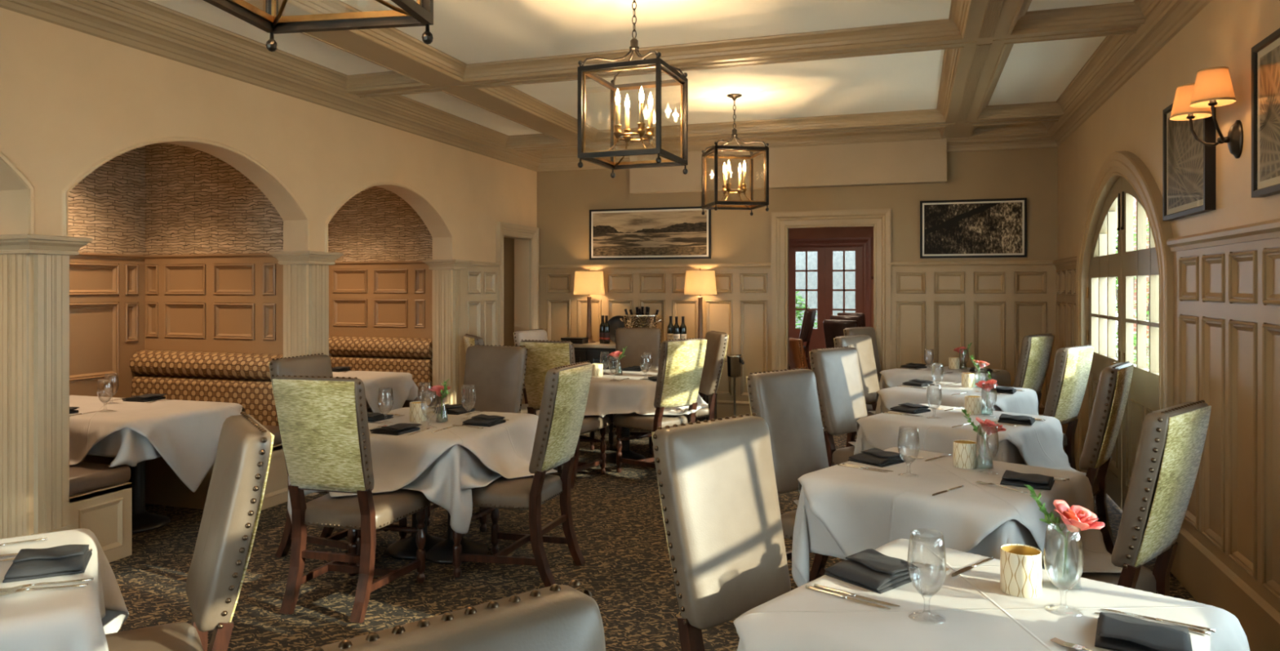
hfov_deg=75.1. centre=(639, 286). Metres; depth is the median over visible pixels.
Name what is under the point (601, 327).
wine bottle
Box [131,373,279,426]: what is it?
cushion
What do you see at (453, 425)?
knife
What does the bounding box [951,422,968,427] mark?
knife
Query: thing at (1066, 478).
knife
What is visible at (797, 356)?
dining chair
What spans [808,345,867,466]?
dining chair
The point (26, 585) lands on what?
fork
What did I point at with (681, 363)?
dining chair
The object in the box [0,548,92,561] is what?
knife
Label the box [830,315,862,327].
dining chair
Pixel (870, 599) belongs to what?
knife
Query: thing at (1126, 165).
trim
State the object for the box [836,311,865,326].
dining chair
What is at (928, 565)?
fork
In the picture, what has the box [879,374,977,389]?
tablecloth
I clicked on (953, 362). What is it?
votive holder
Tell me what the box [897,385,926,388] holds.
knife
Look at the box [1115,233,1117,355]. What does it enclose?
leafy shrub
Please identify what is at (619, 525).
floor
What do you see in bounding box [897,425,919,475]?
water goblet
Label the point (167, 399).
fork
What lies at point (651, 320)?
bucket
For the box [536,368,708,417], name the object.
tablecloth
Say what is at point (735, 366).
ice bucket
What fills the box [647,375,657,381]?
folded napkin
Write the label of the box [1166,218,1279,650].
wall paneling
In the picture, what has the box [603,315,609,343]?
wine bottle
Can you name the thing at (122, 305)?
paneling
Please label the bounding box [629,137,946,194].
wall
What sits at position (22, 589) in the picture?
fork
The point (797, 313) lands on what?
leafy shrub
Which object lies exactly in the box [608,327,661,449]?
dining chair
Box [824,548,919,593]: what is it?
folded napkin
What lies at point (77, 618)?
tablecloth
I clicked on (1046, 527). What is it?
water goblet
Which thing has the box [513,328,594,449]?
dining chair
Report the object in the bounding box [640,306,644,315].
wine bottle
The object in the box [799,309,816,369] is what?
dining chair
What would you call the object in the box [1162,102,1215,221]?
framed print
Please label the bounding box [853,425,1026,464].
tablecloth
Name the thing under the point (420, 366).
cushion
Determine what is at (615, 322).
serving tray
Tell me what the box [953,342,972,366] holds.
rose
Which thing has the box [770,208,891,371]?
trim
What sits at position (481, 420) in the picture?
folded napkin
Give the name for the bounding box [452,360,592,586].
dining chair
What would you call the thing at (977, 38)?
ceiling beams
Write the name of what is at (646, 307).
wine bottle
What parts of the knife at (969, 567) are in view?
blade, handle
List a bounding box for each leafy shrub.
[795,290,817,328]
[1115,215,1148,365]
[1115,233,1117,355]
[1115,329,1148,366]
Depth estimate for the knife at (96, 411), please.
5.14 m
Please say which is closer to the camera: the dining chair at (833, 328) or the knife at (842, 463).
the knife at (842, 463)
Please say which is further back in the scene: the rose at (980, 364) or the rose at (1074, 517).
the rose at (980, 364)
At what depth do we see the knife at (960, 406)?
5.36 m
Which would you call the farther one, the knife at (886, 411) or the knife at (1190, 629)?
the knife at (886, 411)
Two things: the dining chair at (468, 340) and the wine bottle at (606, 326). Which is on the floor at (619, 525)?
the dining chair at (468, 340)
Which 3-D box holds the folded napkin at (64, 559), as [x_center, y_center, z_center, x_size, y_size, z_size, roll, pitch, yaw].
[-1.666,0.772,2.350,0.183,0.040,0.220,0,0,-27]
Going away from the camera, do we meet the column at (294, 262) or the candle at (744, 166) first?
the column at (294, 262)
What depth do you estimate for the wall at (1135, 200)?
12.90 m
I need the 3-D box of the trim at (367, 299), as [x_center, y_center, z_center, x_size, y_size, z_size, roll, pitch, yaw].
[-3.008,0.646,7.564,1.481,1.808,1.990,0,0,18]
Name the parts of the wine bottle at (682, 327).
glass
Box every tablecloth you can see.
[0,528,128,650]
[69,395,242,466]
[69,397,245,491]
[287,444,502,533]
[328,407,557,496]
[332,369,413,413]
[365,379,421,408]
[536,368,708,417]
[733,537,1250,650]
[737,637,743,650]
[791,485,1058,586]
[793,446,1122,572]
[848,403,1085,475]
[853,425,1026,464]
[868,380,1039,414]
[875,395,1002,413]
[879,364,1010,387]
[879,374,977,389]
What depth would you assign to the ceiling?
5.61 m
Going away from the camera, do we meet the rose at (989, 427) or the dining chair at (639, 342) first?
the rose at (989, 427)
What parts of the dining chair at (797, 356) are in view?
panel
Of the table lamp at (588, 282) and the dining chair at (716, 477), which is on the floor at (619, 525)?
the dining chair at (716, 477)
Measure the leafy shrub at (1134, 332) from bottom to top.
1.148 m
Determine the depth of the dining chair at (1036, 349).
7.21 m
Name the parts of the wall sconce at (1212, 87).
lamp shade, shade trim, arm, lamp shade, shade trim, arm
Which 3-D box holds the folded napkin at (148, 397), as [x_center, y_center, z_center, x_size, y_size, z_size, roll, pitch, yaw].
[-3.451,0.771,5.800,0.220,0.040,0.183,0,0,15]
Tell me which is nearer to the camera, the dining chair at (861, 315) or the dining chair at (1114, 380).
the dining chair at (1114, 380)
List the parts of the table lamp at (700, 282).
lamp shade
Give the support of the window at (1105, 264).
in the wall at (1224, 33)
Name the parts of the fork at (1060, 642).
handle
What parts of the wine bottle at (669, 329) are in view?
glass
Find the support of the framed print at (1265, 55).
attached to the wall at (1224, 33)
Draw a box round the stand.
[724,354,744,415]
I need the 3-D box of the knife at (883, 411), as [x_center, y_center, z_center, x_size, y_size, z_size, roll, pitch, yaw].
[1.607,0.787,5.125,0.231,0.008,0.018,0,0,41]
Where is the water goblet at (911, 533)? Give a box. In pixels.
[906,528,946,618]
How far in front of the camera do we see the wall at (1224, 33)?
4.42 m
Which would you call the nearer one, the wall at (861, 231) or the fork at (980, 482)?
the fork at (980, 482)
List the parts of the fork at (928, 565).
handle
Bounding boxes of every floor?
[109,426,1198,650]
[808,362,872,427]
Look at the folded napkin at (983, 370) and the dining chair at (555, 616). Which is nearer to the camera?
the dining chair at (555, 616)
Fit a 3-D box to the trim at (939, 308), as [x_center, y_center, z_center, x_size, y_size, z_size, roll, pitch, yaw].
[3.352,0.646,8.435,1.610,1.808,0.052,0,0,18]
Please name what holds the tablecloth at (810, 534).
on the dining table
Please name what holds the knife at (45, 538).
on the tablecloth at (77, 618)
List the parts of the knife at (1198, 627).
blade, handle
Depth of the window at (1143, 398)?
5.36 m
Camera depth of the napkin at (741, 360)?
8.83 m
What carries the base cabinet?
on the floor at (619, 525)
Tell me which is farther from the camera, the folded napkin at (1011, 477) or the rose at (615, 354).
the rose at (615, 354)
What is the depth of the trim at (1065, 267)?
7.64 m
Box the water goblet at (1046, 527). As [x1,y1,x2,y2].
[1043,524,1084,612]
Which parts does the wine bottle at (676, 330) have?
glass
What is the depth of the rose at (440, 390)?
4.84 m
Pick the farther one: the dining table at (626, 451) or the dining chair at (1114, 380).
the dining table at (626, 451)
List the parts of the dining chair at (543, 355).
leg, panel, backrest, leg, leg, rail, seat, leg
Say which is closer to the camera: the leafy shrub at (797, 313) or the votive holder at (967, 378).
the votive holder at (967, 378)
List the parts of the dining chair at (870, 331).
backrest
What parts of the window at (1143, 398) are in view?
handle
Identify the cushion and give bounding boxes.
[69,462,130,495]
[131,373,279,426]
[262,424,282,444]
[328,355,432,392]
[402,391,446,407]
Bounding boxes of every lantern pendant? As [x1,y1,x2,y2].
[203,0,433,52]
[577,0,688,177]
[702,93,768,215]
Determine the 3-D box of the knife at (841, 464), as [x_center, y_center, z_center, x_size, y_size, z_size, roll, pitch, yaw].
[0.963,0.787,3.604,0.231,0.008,0.018,0,0,41]
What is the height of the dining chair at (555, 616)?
1.144 m
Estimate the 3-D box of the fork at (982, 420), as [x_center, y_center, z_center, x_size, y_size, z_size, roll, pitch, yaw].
[2.063,0.784,4.787,0.023,0.011,0.205,0,0,-37]
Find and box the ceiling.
[147,0,1134,135]
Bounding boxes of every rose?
[428,378,450,417]
[608,346,626,372]
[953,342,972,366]
[961,408,1006,462]
[969,355,989,381]
[975,371,998,410]
[1024,484,1104,577]
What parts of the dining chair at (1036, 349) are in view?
panel, leg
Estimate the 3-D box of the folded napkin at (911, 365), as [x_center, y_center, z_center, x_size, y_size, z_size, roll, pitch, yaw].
[2.676,0.771,8.129,0.220,0.040,0.183,0,0,-39]
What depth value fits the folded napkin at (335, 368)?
7.77 m
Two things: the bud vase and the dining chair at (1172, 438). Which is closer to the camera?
the bud vase
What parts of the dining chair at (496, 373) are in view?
leg, leg, backrest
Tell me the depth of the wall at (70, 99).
5.41 m
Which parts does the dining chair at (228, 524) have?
seat, leg, leg, backrest, panel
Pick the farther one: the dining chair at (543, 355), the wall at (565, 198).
the wall at (565, 198)
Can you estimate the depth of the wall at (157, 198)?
6.67 m
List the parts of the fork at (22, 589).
handle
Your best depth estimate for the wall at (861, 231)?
16.57 m
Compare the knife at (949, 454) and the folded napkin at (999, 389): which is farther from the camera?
the folded napkin at (999, 389)
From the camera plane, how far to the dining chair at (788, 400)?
4.02 m
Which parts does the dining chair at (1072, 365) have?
seat, backrest, leg, panel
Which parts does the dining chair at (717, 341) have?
leg, seat, leg, leg, backrest, panel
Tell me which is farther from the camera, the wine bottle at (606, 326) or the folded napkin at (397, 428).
the wine bottle at (606, 326)
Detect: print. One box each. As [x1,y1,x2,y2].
[589,206,711,259]
[920,197,1026,257]
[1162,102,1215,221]
[1251,27,1279,197]
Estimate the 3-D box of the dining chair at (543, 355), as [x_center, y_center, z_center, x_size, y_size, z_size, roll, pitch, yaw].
[-0.606,0.986,6.723,0.512,1.144,0.675,0,0,24]
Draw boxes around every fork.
[0,577,93,591]
[0,582,88,595]
[145,399,173,402]
[451,424,483,428]
[904,454,924,458]
[908,560,950,570]
[975,480,1027,493]
[982,419,1016,426]
[1049,636,1093,650]
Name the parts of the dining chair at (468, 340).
panel, backrest, seat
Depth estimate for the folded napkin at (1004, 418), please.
4.81 m
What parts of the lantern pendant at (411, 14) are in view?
trim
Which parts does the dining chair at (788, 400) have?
backrest, seat, leg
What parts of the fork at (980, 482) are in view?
handle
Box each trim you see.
[0,0,1212,171]
[0,136,453,259]
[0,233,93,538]
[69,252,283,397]
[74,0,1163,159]
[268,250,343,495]
[328,260,432,357]
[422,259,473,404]
[462,261,500,388]
[496,221,538,346]
[538,262,774,418]
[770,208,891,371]
[788,237,873,327]
[887,260,1056,415]
[1053,256,1077,464]
[1075,151,1173,472]
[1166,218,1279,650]
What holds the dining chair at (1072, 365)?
on the floor at (619, 525)
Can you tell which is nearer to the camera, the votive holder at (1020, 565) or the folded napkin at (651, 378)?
the votive holder at (1020, 565)
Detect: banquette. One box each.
[69,462,132,562]
[80,350,288,510]
[328,336,448,412]
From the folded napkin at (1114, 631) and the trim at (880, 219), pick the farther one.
the trim at (880, 219)
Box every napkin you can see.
[2,543,92,582]
[69,406,79,413]
[122,393,166,401]
[331,366,351,371]
[367,411,393,422]
[369,422,421,435]
[431,404,475,414]
[462,413,506,426]
[621,365,648,371]
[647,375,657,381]
[735,354,744,364]
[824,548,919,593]
[848,447,906,466]
[889,402,930,413]
[900,362,927,368]
[902,378,934,386]
[968,367,992,373]
[988,386,1016,393]
[997,413,1035,424]
[1000,469,1054,489]
[1094,611,1192,650]
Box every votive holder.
[409,400,426,422]
[591,363,603,376]
[948,356,959,368]
[953,440,977,468]
[961,372,974,386]
[964,395,981,414]
[1000,543,1041,597]
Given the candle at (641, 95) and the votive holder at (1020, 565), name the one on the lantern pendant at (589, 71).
the candle at (641, 95)
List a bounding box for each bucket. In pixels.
[619,313,663,328]
[726,354,743,377]
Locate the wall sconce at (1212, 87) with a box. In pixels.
[1169,66,1243,158]
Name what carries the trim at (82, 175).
attached to the wall at (70, 99)
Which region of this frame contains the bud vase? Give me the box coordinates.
[1049,533,1081,588]
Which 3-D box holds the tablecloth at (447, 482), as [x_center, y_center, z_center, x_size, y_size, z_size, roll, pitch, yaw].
[-1.246,1.058,4.896,1.199,0.528,1.201,0,0,18]
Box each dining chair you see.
[105,411,274,650]
[268,352,407,565]
[272,374,433,622]
[304,577,605,650]
[427,344,528,531]
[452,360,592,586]
[462,333,538,416]
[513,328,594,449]
[519,339,610,488]
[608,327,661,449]
[610,337,706,472]
[648,330,728,453]
[651,412,791,650]
[746,366,829,581]
[788,337,808,368]
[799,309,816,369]
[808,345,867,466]
[822,319,858,347]
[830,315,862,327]
[833,333,879,447]
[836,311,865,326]
[843,325,881,434]
[1013,333,1053,413]
[1043,344,1093,469]
[1055,400,1211,595]
[1079,360,1133,554]
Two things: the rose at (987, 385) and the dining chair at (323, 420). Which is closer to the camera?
the dining chair at (323, 420)
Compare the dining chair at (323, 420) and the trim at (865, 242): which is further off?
the trim at (865, 242)
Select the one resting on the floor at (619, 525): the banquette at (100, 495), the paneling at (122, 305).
the banquette at (100, 495)
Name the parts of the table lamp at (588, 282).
lamp shade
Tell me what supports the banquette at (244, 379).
on the floor at (619, 525)
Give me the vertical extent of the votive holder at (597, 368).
0.110 m
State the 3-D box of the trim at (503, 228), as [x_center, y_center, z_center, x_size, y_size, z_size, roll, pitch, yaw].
[-1.383,0.425,9.443,0.060,2.250,0.983,0,0,18]
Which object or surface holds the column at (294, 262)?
attached to the wall at (70, 99)
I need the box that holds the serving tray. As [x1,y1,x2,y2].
[607,315,624,342]
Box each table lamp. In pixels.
[573,268,604,342]
[684,267,716,337]
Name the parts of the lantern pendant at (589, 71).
scroll arm, scroll arm, trim, chain, scroll arm, scroll arm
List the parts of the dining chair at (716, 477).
panel, leg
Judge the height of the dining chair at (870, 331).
1.144 m
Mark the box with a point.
(574, 340)
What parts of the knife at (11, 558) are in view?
blade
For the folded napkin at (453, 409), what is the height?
0.040 m
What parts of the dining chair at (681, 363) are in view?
leg, rail, seat, leg, backrest, panel, leg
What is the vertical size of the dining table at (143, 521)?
0.749 m
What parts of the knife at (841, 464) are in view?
handle, blade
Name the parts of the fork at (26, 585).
handle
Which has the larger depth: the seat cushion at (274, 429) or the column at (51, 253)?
the seat cushion at (274, 429)
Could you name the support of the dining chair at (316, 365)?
on the floor at (619, 525)
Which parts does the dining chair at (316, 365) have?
leg, backrest, seat, leg, leg, leg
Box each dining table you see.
[128,460,170,533]
[386,506,488,564]
[605,426,645,463]
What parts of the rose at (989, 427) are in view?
stem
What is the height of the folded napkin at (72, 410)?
0.040 m
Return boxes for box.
[560,337,588,343]
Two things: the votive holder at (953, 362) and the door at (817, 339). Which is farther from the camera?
the door at (817, 339)
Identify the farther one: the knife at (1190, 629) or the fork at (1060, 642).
the knife at (1190, 629)
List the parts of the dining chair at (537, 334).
leg, backrest, leg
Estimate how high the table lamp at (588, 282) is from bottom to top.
0.842 m
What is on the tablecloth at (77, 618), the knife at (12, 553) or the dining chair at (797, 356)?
the knife at (12, 553)
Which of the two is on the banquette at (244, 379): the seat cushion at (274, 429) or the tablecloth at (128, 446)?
the seat cushion at (274, 429)
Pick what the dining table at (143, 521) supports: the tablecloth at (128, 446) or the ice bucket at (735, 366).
the tablecloth at (128, 446)
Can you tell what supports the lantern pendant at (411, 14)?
hanging from the ceiling
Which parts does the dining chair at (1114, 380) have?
seat, leg, leg, backrest, panel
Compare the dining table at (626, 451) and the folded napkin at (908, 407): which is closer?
the folded napkin at (908, 407)
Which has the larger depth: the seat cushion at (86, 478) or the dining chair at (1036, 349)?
the dining chair at (1036, 349)
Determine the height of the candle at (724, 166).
0.202 m
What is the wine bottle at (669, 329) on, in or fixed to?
on the base cabinet
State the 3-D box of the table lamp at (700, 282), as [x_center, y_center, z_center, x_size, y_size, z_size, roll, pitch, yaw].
[0.662,0.218,9.126,0.360,0.842,0.360,0,0,18]
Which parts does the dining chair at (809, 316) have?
backrest, leg, panel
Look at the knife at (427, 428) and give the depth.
4.51 m
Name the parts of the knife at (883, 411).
handle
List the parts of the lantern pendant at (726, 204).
scroll arm, scroll arm, chain, trim, frame, scroll arm, scroll arm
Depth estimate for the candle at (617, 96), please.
4.38 m
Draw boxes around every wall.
[0,7,537,534]
[68,142,514,346]
[537,146,1057,369]
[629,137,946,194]
[788,226,873,327]
[795,250,855,328]
[1057,0,1279,259]
[1133,196,1148,368]
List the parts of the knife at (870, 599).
handle, blade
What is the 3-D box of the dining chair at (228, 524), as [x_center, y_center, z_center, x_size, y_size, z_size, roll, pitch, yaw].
[-1.463,0.986,2.412,0.675,1.144,0.512,0,0,-33]
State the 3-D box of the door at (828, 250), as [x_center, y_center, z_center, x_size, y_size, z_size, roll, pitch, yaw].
[4.075,0.365,16.616,0.737,2.330,0.044,0,0,18]
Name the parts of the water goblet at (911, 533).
stem and foot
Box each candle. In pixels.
[615,88,620,124]
[624,93,629,128]
[639,86,644,122]
[648,92,653,127]
[723,162,725,185]
[727,160,730,183]
[737,163,741,185]
[742,161,746,183]
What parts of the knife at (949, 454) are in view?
blade, handle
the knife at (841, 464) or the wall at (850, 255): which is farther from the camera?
the wall at (850, 255)
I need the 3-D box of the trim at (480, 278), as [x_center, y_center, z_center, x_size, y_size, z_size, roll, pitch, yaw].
[-1.643,0.646,8.630,0.052,1.808,0.735,0,0,18]
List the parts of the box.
lid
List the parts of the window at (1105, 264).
handle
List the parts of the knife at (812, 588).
handle, blade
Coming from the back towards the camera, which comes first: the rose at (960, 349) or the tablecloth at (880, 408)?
the rose at (960, 349)
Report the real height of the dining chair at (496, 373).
1.144 m
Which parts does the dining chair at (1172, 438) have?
seat, leg, backrest, leg, panel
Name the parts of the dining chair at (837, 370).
leg, seat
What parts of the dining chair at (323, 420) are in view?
leg, panel, backrest, leg, leg, seat, rail, leg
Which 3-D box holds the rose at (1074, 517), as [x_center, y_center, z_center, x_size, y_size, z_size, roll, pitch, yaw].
[1.116,0.648,2.192,0.190,0.236,0.126,0,0,23]
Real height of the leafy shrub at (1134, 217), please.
2.452 m
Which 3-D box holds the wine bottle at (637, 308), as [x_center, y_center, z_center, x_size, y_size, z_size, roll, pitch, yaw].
[-0.023,0.385,9.250,0.076,0.318,0.087,0,0,-45]
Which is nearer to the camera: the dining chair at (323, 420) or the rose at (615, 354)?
the dining chair at (323, 420)
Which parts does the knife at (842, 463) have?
handle, blade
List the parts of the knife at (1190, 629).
handle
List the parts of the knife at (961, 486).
blade, handle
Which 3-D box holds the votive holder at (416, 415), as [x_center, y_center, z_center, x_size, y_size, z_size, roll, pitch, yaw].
[-1.309,0.737,4.910,0.098,0.110,0.098,0,0,-39]
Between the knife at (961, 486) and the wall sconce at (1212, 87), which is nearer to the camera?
the knife at (961, 486)
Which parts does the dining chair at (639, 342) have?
leg, backrest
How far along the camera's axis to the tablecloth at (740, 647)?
2.01 m
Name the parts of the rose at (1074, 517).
stem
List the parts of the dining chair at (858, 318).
panel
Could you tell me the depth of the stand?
8.83 m
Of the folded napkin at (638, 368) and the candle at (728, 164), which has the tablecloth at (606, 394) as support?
the folded napkin at (638, 368)
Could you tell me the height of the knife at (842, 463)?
0.008 m
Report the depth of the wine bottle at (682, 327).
9.05 m
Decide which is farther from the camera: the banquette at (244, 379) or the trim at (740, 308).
the trim at (740, 308)
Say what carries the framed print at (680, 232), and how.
attached to the wall at (565, 198)
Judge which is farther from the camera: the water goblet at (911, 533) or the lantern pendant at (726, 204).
the lantern pendant at (726, 204)
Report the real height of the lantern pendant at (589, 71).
0.987 m
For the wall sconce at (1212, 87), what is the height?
0.365 m
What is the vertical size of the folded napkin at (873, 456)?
0.040 m
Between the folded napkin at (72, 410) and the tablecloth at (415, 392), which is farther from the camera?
the tablecloth at (415, 392)
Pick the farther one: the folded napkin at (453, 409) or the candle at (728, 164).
the candle at (728, 164)
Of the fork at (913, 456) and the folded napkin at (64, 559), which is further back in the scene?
the fork at (913, 456)
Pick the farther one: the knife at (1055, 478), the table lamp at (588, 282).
the table lamp at (588, 282)
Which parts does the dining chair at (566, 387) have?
leg, rail, leg, seat, leg, backrest, panel, leg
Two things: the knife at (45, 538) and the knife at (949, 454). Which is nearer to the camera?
the knife at (45, 538)
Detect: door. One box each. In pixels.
[788,246,825,362]
[825,246,862,347]
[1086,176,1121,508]
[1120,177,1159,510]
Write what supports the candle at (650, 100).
on the lantern pendant at (589, 71)
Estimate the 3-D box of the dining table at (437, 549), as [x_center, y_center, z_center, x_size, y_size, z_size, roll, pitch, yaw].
[-1.252,1.175,4.891,0.870,0.749,0.870,0,0,18]
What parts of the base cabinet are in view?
door, door, door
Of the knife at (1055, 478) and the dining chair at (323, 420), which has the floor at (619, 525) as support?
the dining chair at (323, 420)
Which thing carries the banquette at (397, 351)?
on the floor at (619, 525)
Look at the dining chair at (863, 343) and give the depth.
7.03 m
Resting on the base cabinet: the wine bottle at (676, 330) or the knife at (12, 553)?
the wine bottle at (676, 330)
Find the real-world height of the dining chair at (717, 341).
1.144 m
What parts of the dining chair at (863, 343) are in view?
leg, backrest, leg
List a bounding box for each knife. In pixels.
[0,537,47,546]
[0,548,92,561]
[0,552,17,556]
[69,410,97,416]
[408,427,429,435]
[431,425,453,432]
[805,585,891,608]
[813,583,900,606]
[837,463,888,472]
[842,462,893,471]
[883,411,919,416]
[886,411,923,416]
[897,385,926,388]
[924,453,951,461]
[932,484,964,495]
[944,406,963,410]
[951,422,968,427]
[951,556,993,577]
[1046,475,1069,479]
[1053,477,1066,480]
[1093,612,1209,635]
[1100,608,1215,631]
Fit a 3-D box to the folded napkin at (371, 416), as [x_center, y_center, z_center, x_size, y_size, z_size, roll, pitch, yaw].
[-1.607,0.771,4.967,0.183,0.040,0.220,0,0,22]
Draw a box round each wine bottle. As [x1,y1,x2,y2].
[599,315,604,343]
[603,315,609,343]
[635,306,639,315]
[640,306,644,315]
[644,306,648,315]
[666,315,673,339]
[672,315,679,339]
[680,315,686,338]
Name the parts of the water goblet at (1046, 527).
stem and foot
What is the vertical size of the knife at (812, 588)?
0.008 m
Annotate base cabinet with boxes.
[573,341,716,428]
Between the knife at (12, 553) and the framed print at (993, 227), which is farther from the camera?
the framed print at (993, 227)

